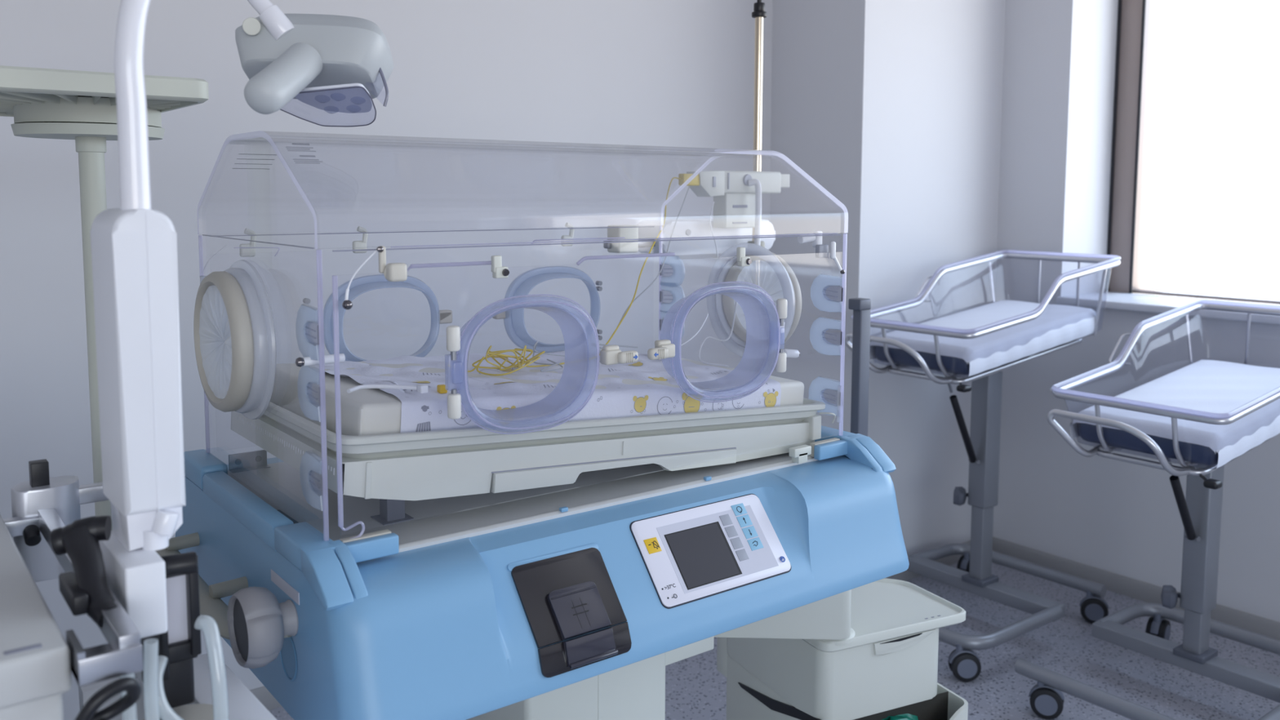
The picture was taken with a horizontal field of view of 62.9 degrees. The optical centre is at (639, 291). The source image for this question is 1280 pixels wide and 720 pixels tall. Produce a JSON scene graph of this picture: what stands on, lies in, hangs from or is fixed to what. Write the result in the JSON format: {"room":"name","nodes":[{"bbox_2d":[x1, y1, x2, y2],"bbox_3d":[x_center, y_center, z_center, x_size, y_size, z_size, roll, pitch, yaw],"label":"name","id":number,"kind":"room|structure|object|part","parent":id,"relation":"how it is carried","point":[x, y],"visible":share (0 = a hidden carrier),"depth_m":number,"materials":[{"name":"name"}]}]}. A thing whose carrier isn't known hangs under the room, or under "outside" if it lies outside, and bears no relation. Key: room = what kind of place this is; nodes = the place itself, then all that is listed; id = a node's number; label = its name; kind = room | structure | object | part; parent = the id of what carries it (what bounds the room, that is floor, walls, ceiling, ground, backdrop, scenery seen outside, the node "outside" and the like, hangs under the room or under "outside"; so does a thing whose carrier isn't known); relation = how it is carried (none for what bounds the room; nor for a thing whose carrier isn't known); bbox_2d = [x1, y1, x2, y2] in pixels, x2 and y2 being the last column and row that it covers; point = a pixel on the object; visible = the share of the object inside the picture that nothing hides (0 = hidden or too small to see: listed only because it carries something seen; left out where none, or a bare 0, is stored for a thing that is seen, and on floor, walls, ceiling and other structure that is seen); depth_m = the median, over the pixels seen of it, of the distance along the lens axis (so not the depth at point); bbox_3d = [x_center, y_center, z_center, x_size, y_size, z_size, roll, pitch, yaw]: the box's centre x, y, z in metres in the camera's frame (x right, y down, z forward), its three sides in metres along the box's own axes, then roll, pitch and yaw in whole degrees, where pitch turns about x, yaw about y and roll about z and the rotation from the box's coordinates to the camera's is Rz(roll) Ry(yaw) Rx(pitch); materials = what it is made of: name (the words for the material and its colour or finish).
{"room":"hospital room","nodes":[
{"label":"hospital room","id":0,"kind":"room"},
{"bbox_2d":[0,507,142,719],"bbox_3d":[-0.878,0.858,1.088,0.566,1.122,0.666,-4,7,-37],"label":"holder","id":1,"kind":"object","parent":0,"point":[37,662],"visible":0.94,"depth_m":0.94,"materials":[{"name":"grey plastic"}]},
{"bbox_2d":[10,458,109,582],"bbox_3d":[-0.719,0.287,1.359,0.164,0.148,0.082,-4,7,-37],"label":"clamp","id":2,"kind":"object","parent":1,"relation":"attached to","point":[64,494],"visible":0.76,"depth_m":1.32,"materials":[{"name":"grey metal"}]},
{"bbox_3d":[-0.765,0.231,1.331,0.020,0.032,0.020,-4,7,-37],"label":"square knob","id":3,"kind":"part","parent":2,"relation":"part of","materials":[{"name":"black plastic"}]},
{"bbox_2d":[49,515,117,628],"bbox_3d":[-0.546,0.276,1.038,0.056,0.090,0.113,-4,7,-37],"label":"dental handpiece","id":4,"kind":"object","parent":1,"relation":"on","point":[85,590],"visible":0.97,"depth_m":1.03,"materials":[{"name":"black plastic"}]},
{"bbox_2d":[75,676,141,719],"bbox_3d":[-0.479,0.438,0.938,0.064,0.189,0.038,-4,7,-37],"label":"cable loop","id":5,"kind":"object","parent":1,"relation":"hanging from","point":[132,687],"visible":1,"depth_m":0.93,"materials":[{"name":"black plastic"}]},
{"bbox_2d":[119,672,137,719],"bbox_3d":[-0.493,0.408,1.010,0.015,0.135,0.013,-4,7,-37],"label":"tube","id":6,"kind":"object","parent":1,"relation":"attached to","point":[131,713],"visible":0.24,"depth_m":1.00,"materials":[{"name":"white plastic"}]},
{"bbox_2d":[143,638,159,719],"bbox_3d":[-0.476,0.407,1.022,0.015,0.136,0.013,-4,7,-37],"label":"tube","id":7,"kind":"object","parent":1,"relation":"attached to","point":[151,701],"visible":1,"depth_m":1.01,"materials":[{"name":"white plastic"}]},
{"bbox_2d":[89,0,393,638],"bbox_3d":[-0.471,-0.063,1.266,0.210,0.774,0.535,1,5,7],"label":"lamp","id":8,"kind":"object","parent":1,"relation":"attached to","point":[333,63],"visible":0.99,"depth_m":1.08,"materials":[{"name":"white plastic"}]},
{"bbox_2d":[0,0,773,719],"bbox_3d":[-2.338,-0.134,2.087,7.110,2.900,0.120,-4,7,-37],"label":"wall","id":9,"kind":"structure","parent":0,"point":[651,73],"depth_m":3.23,"materials":[{"name":"white paint"}]},
{"bbox_2d":[249,685,281,710],"bbox_3d":[-2.253,1.276,2.203,6.990,0.070,0.016,-4,7,-37],"label":"baseboard","id":10,"kind":"structure","parent":9,"relation":"attached to","point":[262,694],"depth_m":3.08,"materials":[{"name":"grey plastic"}]},
{"bbox_2d":[268,562,1279,719],"bbox_3d":[0.431,1.613,-0.257,8.470,0.120,7.460,-4,7,-37],"label":"floor","id":11,"kind":"structure","parent":0,"point":[695,689],"depth_m":3.34,"materials":[{"name":"plastic"}]},
{"bbox_2d":[78,653,276,719],"bbox_3d":[-0.513,0.933,1.216,0.152,0.950,0.520,-4,7,-37],"label":"equipment cart","id":12,"kind":"object","parent":11,"relation":"on","point":[243,704],"visible":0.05,"depth_m":1.22,"materials":[{"name":"white plastic"}]},
{"bbox_2d":[143,703,229,719],"bbox_3d":[-0.490,0.592,1.137,0.094,0.285,0.094,-2,6,-19],"label":"canister","id":13,"kind":"object","parent":12,"relation":"on","point":[196,711],"visible":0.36,"depth_m":1.15,"materials":[{"name":"grey plastic"}]},
{"bbox_2d":[140,551,201,707],"bbox_3d":[-0.519,0.360,1.150,0.042,0.174,0.128,-4,7,-37],"label":"holder","id":14,"kind":"object","parent":13,"relation":"on","point":[181,642],"visible":0.66,"depth_m":1.12,"materials":[{"name":"black plastic"}]},
{"bbox_3d":[-0.497,0.337,1.120,0.024,0.080,0.004,-4,7,-37],"label":"plate","id":15,"kind":"part","parent":14,"relation":"part of","materials":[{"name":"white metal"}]},
{"bbox_3d":[-0.428,0.457,1.064,0.030,0.028,0.047,-4,7,-37],"label":"junction","id":16,"kind":"object","parent":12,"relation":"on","visible":0},
{"bbox_2d":[158,655,184,719],"bbox_3d":[-0.462,0.413,1.061,0.066,0.095,0.037,-4,7,-37],"label":"tube","id":17,"kind":"object","parent":16,"relation":"attached to","point":[166,711],"visible":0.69,"depth_m":1.04,"materials":[{"name":"white plastic"}]},
{"bbox_2d":[194,614,228,719],"bbox_3d":[-0.442,0.395,1.083,0.045,0.116,0.020,4,7,38],"label":"tube","id":18,"kind":"object","parent":16,"relation":"attached to","point":[209,626],"visible":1,"depth_m":1.07,"materials":[{"name":"white plastic"}]},
{"bbox_2d":[155,130,909,719],"bbox_3d":[-0.149,0.537,1.930,1.296,1.606,0.879,-4,7,-37],"label":"incubator","id":19,"kind":"object","parent":11,"relation":"on","point":[557,570],"visible":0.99,"depth_m":1.57,"materials":[{"name":"blue plastic"}]},
{"bbox_2d":[0,65,208,530],"bbox_3d":[-1.032,0.065,1.675,0.535,0.789,0.570,-4,7,-37],"label":"stand","id":20,"kind":"object","parent":19,"relation":"attached to","point":[80,106],"visible":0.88,"depth_m":1.65,"materials":[{"name":"grey plastic"}]},
{"bbox_3d":[-1.031,-0.311,1.640,0.535,0.034,0.570,-4,7,-37],"label":"ribbed shelf","id":21,"kind":"part","parent":20,"relation":"part of","materials":[{"name":"grey plastic"}]},
{"bbox_3d":[-0.641,0.439,1.569,0.089,0.038,0.532,-4,7,-37],"label":"push handle","id":22,"kind":"part","parent":19,"relation":"part of","materials":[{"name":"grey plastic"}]},
{"bbox_3d":[-0.593,0.323,1.572,0.031,0.034,0.353,-4,7,-37],"label":"rail","id":23,"kind":"part","parent":19,"relation":"part of","materials":[{"name":"blue plastic"}]},
{"bbox_3d":[-0.499,0.435,1.362,0.049,0.103,0.102,-4,7,-37],"label":"height knob","id":24,"kind":"part","parent":19,"relation":"part of","materials":[{"name":"grey plastic"}]},
{"bbox_2d":[232,142,323,168],"bbox_3d":[-0.537,-0.202,1.565,0.062,0.030,0.348,-3,7,-34],"label":"print","id":25,"kind":"object","parent":19,"relation":"attached to","point":[274,147],"depth_m":1.44,"materials":[{"name":"grey paper"}]},
{"bbox_2d":[280,636,297,681],"bbox_3d":[-0.473,0.491,1.413,0.005,0.068,0.068,-4,7,-37],"label":"socket","id":26,"kind":"object","parent":19,"relation":"attached to","point":[288,653],"depth_m":1.41,"materials":[{"name":"blue plastic"}]},
{"bbox_3d":[-0.475,0.433,1.381,0.032,0.048,0.048,-4,7,-37],"label":"knob stem","id":27,"kind":"part","parent":19,"relation":"part of","materials":[{"name":"grey plastic"}]},
{"bbox_3d":[-0.365,0.336,1.394,0.068,0.026,0.013,-4,7,-37],"label":"slide rail","id":28,"kind":"part","parent":19,"relation":"part of","materials":[{"name":"grey plastic"}]},
{"bbox_3d":[-0.352,0.076,2.088,0.960,0.350,0.005,-4,7,-37],"label":"door","id":29,"kind":"part","parent":19,"relation":"part of","materials":[{"name":"clear plastic"}]},
{"bbox_3d":[-0.324,-0.037,1.371,0.029,0.046,0.030,-4,7,-37],"label":"door knob","id":30,"kind":"part","parent":19,"relation":"part of","materials":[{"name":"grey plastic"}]},
{"bbox_2d":[270,351,804,435],"bbox_3d":[-0.167,0.170,1.871,0.881,0.129,0.440,-4,7,-37],"label":"mattress","id":31,"kind":"object","parent":19,"relation":"in","point":[645,386],"depth_m":1.71,"materials":[{"name":"white fabric"}]},
{"bbox_2d":[346,383,427,393],"bbox_3d":[-0.368,0.141,1.519,0.116,0.015,0.034,-2,6,-24],"label":"tube","id":32,"kind":"object","parent":31,"relation":"on","point":[422,388],"visible":1,"depth_m":1.53,"materials":[{"name":"white plastic"}]},
{"bbox_3d":[-0.291,0.143,1.538,0.012,0.012,0.012,-4,7,-37],"label":"probe cap","id":33,"kind":"part","parent":31,"relation":"part of","materials":[{"name":"yellow plastic"}]},
{"bbox_2d":[447,345,540,375],"bbox_3d":[-0.248,0.118,1.803,0.091,0.045,0.167,2,6,23],"label":"cable","id":34,"kind":"object","parent":31,"relation":"on","point":[487,356],"visible":0.98,"depth_m":1.80,"materials":[{"name":"yellow plastic"}]},
{"bbox_2d":[262,397,825,458],"bbox_3d":[-0.174,0.202,1.878,0.960,0.105,0.509,-4,7,-37],"label":"tray","id":35,"kind":"object","parent":19,"relation":"on","point":[286,434],"depth_m":1.64,"materials":[{"name":"white plastic"}]},
{"bbox_3d":[-0.063,0.505,1.440,0.078,0.007,0.007,-4,7,-37],"label":"hinge rod","id":36,"kind":"part","parent":19,"relation":"part of","materials":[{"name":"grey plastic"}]},
{"bbox_3d":[-0.011,0.118,1.646,0.960,0.350,0.005,-4,7,-37],"label":"access door","id":37,"kind":"part","parent":19,"relation":"part of","materials":[{"name":"clear plastic"}]},
{"bbox_3d":[-0.026,0.284,1.692,0.485,0.060,0.013,-4,7,-37],"label":"xray drawer","id":38,"kind":"part","parent":19,"relation":"part of","materials":[{"name":"white plastic"}]},
{"bbox_3d":[0.114,0.404,1.651,0.270,0.112,0.094,-4,7,-37],"label":"control panel","id":39,"kind":"part","parent":19,"relation":"part of","materials":[{"name":"grey plastic"}]},
{"bbox_3d":[0.116,0.403,1.649,0.267,0.108,0.090,-4,7,-37],"label":"panel","id":40,"kind":"part","parent":19,"relation":"part of","materials":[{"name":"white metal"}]},
{"bbox_2d":[747,0,767,373],"bbox_3d":[0.171,-0.234,2.534,0.370,1.170,0.057,-4,7,-37],"label":"pole","id":41,"kind":"object","parent":19,"relation":"attached to","point":[759,13],"visible":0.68,"depth_m":2.60,"materials":[{"name":"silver metal"}]},
{"bbox_2d":[603,219,775,255],"bbox_3d":[0.114,-0.139,2.631,0.520,0.082,0.123,-4,7,-37],"label":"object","id":42,"kind":"object","parent":41,"relation":"attached to","point":[683,228],"depth_m":2.56,"materials":[{"name":"white plastic"}]},
{"bbox_3d":[-0.013,-0.128,2.493,0.150,0.065,0.050,-4,7,-37],"label":"wall bracket","id":43,"kind":"part","parent":42,"relation":"part of","materials":[{"name":"white plastic"}]},
{"bbox_3d":[-0.022,-0.116,2.506,0.150,0.020,0.020,-4,7,-37],"label":"bracket arm","id":44,"kind":"part","parent":42,"relation":"part of","materials":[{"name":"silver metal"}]},
{"bbox_2d":[678,170,790,228],"bbox_3d":[0.230,-0.228,2.584,0.362,0.140,0.065,-4,7,-37],"label":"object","id":45,"kind":"object","parent":41,"relation":"attached to","point":[734,206],"visible":0.91,"depth_m":2.56,"materials":[{"name":"white plastic"}]},
{"bbox_2d":[485,177,681,368],"bbox_3d":[-0.057,-0.059,2.122,0.093,0.358,0.770,3,6,28],"label":"lead","id":46,"kind":"object","parent":45,"relation":"attached to","point":[516,350],"visible":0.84,"depth_m":1.99,"materials":[{"name":"yellow plastic"}]},
{"bbox_2d":[532,185,690,371],"bbox_3d":[0.014,-0.062,2.147,0.157,0.354,0.750,3,6,28],"label":"lead","id":47,"kind":"object","parent":45,"relation":"attached to","point":[635,299],"visible":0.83,"depth_m":1.94,"materials":[{"name":"beige plastic"}]},
{"bbox_2d":[658,201,718,359],"bbox_3d":[0.124,-0.040,2.312,0.045,0.316,0.469,2,6,17],"label":"cable","id":48,"kind":"object","parent":45,"relation":"attached to","point":[695,335],"visible":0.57,"depth_m":2.50,"materials":[{"name":"white plastic"}]},
{"bbox_2d":[697,178,761,366],"bbox_3d":[0.210,-0.066,2.317,0.070,0.374,0.578,1,6,13],"label":"cable","id":49,"kind":"object","parent":45,"relation":"attached to","point":[755,182],"visible":0.81,"depth_m":2.55,"materials":[{"name":"white plastic"}]},
{"bbox_2d":[712,173,752,189],"bbox_3d":[0.222,-0.270,2.543,0.129,0.040,0.015,-4,7,-37],"label":"socket","id":50,"kind":"object","parent":45,"relation":"attached to","point":[720,180],"depth_m":2.54,"materials":[{"name":"grey plastic"}]},
{"bbox_2d":[732,204,747,223],"bbox_3d":[0.246,-0.192,2.578,0.048,0.046,0.002,-4,7,-37],"label":"print","id":51,"kind":"object","parent":45,"relation":"attached to","point":[740,212],"depth_m":2.58,"materials":[{"name":"grey paper"}]},
{"bbox_3d":[0.296,-0.753,2.588,0.038,0.145,0.038,-4,7,-37],"label":"knob","id":52,"kind":"part","parent":41,"relation":"part of","materials":[{"name":"black plastic"}]},
{"bbox_3d":[0.131,0.596,2.152,0.627,0.225,0.279,-2,6,-24],"label":"swing arm","id":53,"kind":"part","parent":19,"relation":"part of","materials":[{"name":"white plastic"}]},
{"bbox_3d":[0.342,0.288,1.935,0.068,0.026,0.013,-4,7,-37],"label":"slide rail","id":54,"kind":"part","parent":19,"relation":"part of","materials":[{"name":"grey plastic"}]},
{"bbox_2d":[716,577,968,719],"bbox_3d":[0.463,0.923,2.434,0.395,0.468,0.495,-2,6,-26],"label":"storage bin","id":55,"kind":"object","parent":19,"relation":"attached to","point":[887,665],"visible":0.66,"depth_m":2.28,"materials":[{"name":"white plastic"}]},
{"bbox_3d":[0.420,0.940,2.454,0.312,0.430,0.425,-2,6,-26],"label":"frame","id":56,"kind":"part","parent":55,"relation":"part of","materials":[{"name":"white plastic"}]},
{"bbox_3d":[0.435,0.802,2.418,0.325,0.161,0.408,-2,6,-26],"label":"drawer","id":57,"kind":"part","parent":55,"relation":"part of","materials":[{"name":"white plastic"}]},
{"bbox_3d":[0.503,0.980,2.350,0.360,0.169,0.300,-2,6,-26],"label":"drawer","id":58,"kind":"part","parent":55,"relation":"part of","materials":[{"name":"white plastic"}]},
{"bbox_2d":[803,577,965,652],"bbox_3d":[0.482,0.711,2.379,0.393,0.023,0.336,-2,6,-26],"label":"lid","id":59,"kind":"object","parent":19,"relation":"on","point":[885,612],"depth_m":2.30,"materials":[{"name":"white plastic"}]},
{"bbox_2d":[881,713,918,719],"bbox_3d":[0.545,0.945,2.278,0.167,0.051,0.060,-3,6,-28],"label":"bag","id":60,"kind":"object","parent":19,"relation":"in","point":[906,716],"visible":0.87,"depth_m":2.28,"materials":[{"name":"teal plastic"}]},
{"bbox_2d":[848,297,871,436],"bbox_3d":[0.549,0.644,2.652,0.306,1.262,0.306,1,5,7],"label":"post","id":61,"kind":"object","parent":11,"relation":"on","point":[861,307],"visible":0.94,"depth_m":2.60,"materials":[{"name":"grey"}]},
{"bbox_2d":[844,249,1120,681],"bbox_3d":[1.191,0.527,3.687,0.976,1.304,0.644,-4,7,-37],"label":"bassinet","id":62,"kind":"object","parent":11,"relation":"on","point":[972,574],"visible":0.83,"depth_m":3.68,"materials":[{"name":"grey metal"}]},
{"bbox_3d":[1.099,0.415,3.604,0.223,0.387,0.044,-4,7,-37],"label":"spring rod","id":63,"kind":"part","parent":62,"relation":"part of","materials":[{"name":"black metal"}]},
{"bbox_3d":[1.150,0.734,3.755,0.075,0.069,0.067,-4,7,-37],"label":"clamp knob","id":64,"kind":"part","parent":62,"relation":"part of","materials":[{"name":"grey plastic"}]},
{"bbox_3d":[1.034,0.294,3.330,0.045,0.020,0.191,2,6,19],"label":"release handle","id":65,"kind":"part","parent":62,"relation":"part of","materials":[{"name":"black plastic"}]},
{"bbox_2d":[961,573,999,587],"bbox_3d":[1.223,1.030,3.760,0.100,0.020,0.090,-4,7,-37],"label":"socket","id":66,"kind":"object","parent":62,"relation":"attached to","point":[969,580],"depth_m":3.73,"materials":[{"name":"grey metal"}]},
{"bbox_2d":[869,300,1097,376],"bbox_3d":[1.217,0.147,3.669,0.788,0.172,0.412,-4,7,-37],"label":"mattress","id":67,"kind":"object","parent":62,"relation":"in","point":[1058,324],"visible":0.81,"depth_m":3.52,"materials":[{"name":"white fabric"}]},
{"bbox_2d":[851,249,1120,377],"bbox_3d":[1.218,0.059,3.662,0.912,0.367,0.494,-4,7,-37],"label":"tub","id":68,"kind":"object","parent":62,"relation":"in","point":[1102,262],"depth_m":3.59,"materials":[{"name":"plastic"}]},
{"bbox_3d":[1.219,0.078,3.665,0.905,0.380,0.491,-4,7,-37],"label":"cradle frame","id":69,"kind":"part","parent":62,"relation":"part of","materials":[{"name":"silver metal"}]},
{"bbox_3d":[1.159,1.061,3.713,0.804,0.047,0.644,-4,7,-37],"label":"frame","id":70,"kind":"part","parent":62,"relation":"part of","materials":[{"name":"grey metal"}]},
{"bbox_2d":[1014,299,1279,719],"bbox_3d":[1.647,0.652,3.094,0.976,1.171,0.644,-4,7,-37],"label":"bassinet","id":71,"kind":"object","parent":11,"relation":"on","point":[1200,511],"visible":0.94,"depth_m":3.09,"materials":[{"name":"grey metal"}]},
{"bbox_3d":[1.615,1.119,3.114,0.804,0.047,0.644,-4,7,-37],"label":"frame","id":72,"kind":"part","parent":71,"relation":"part of","materials":[{"name":"grey metal"}]},
{"bbox_2d":[1051,299,1279,469],"bbox_3d":[1.673,0.250,3.075,0.912,0.367,0.494,-4,7,-37],"label":"tub","id":73,"kind":"object","parent":71,"relation":"in","point":[1063,390],"depth_m":2.93,"materials":[{"name":"plastic"}]},
{"bbox_3d":[1.674,0.268,3.078,0.905,0.380,0.491,-4,7,-37],"label":"cradle frame","id":74,"kind":"part","parent":71,"relation":"part of","materials":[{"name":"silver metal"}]},
{"bbox_3d":[1.605,0.924,3.168,0.075,0.069,0.067,-4,7,-37],"label":"clamp knob","id":75,"kind":"part","parent":71,"relation":"part of","materials":[{"name":"grey plastic"}]},
{"bbox_2d":[1069,360,1279,468],"bbox_3d":[1.672,0.338,3.082,0.788,0.172,0.412,-4,7,-37],"label":"mattress","id":76,"kind":"object","parent":71,"relation":"in","point":[1213,386],"visible":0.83,"depth_m":2.93,"materials":[{"name":"white fabric"}]},
{"bbox_3d":[1.554,0.575,3.015,0.223,0.326,0.044,-4,7,-37],"label":"spring rod","id":77,"kind":"part","parent":71,"relation":"part of","materials":[{"name":"black metal"}]},
{"bbox_2d":[1173,643,1217,664],"bbox_3d":[1.678,1.088,3.160,0.100,0.020,0.090,-4,7,-37],"label":"socket","id":78,"kind":"object","parent":71,"relation":"attached to","point":[1188,654],"depth_m":3.13,"materials":[{"name":"grey metal"}]},
{"bbox_3d":[1.489,0.485,2.744,0.045,0.020,0.191,2,6,19],"label":"release handle","id":79,"kind":"part","parent":71,"relation":"part of","materials":[{"name":"black plastic"}]},
{"bbox_2d":[767,0,1005,556],"bbox_3d":[1.087,-0.343,4.408,1.160,2.900,0.590,-4,7,-37],"label":"wall","id":80,"kind":"structure","parent":0,"point":[893,108],"depth_m":4.04,"materials":[{"name":"white paint"}]},
{"bbox_2d":[885,540,970,581],"bbox_3d":[1.141,1.098,4.206,0.844,0.070,0.016,-4,7,-37],"label":"baseboard","id":81,"kind":"structure","parent":80,"relation":"attached to","point":[906,575],"depth_m":4.18,"materials":[{"name":"grey"}]},
{"bbox_2d":[992,0,1279,622],"bbox_3d":[3.685,-0.087,1.788,0.360,2.900,6.750,-4,7,-37],"label":"wall","id":82,"kind":"structure","parent":0,"point":[1121,517],"depth_m":4.13,"materials":[{"name":"white paint"}]},
{"bbox_2d":[991,536,1279,639],"bbox_3d":[3.531,1.332,1.807,0.016,0.070,6.750,-4,7,-37],"label":"baseboard","id":83,"kind":"structure","parent":82,"relation":"attached to","point":[1132,588],"depth_m":3.99,"materials":[{"name":"grey"}]},
{"bbox_2d":[1056,0,1279,324],"bbox_3d":[3.592,-0.559,2.053,0.655,1.610,5.555,-4,7,-37],"label":"window","id":84,"kind":"structure","parent":82,"relation":"in","point":[1145,42],"depth_m":4.26,"materials":[{"name":"white"}]},
{"bbox_3d":[3.486,0.234,2.049,0.395,0.030,5.555,-4,7,-37],"label":"sill","id":85,"kind":"part","parent":84,"relation":"part of","materials":[{"name":"white"}]}
]}

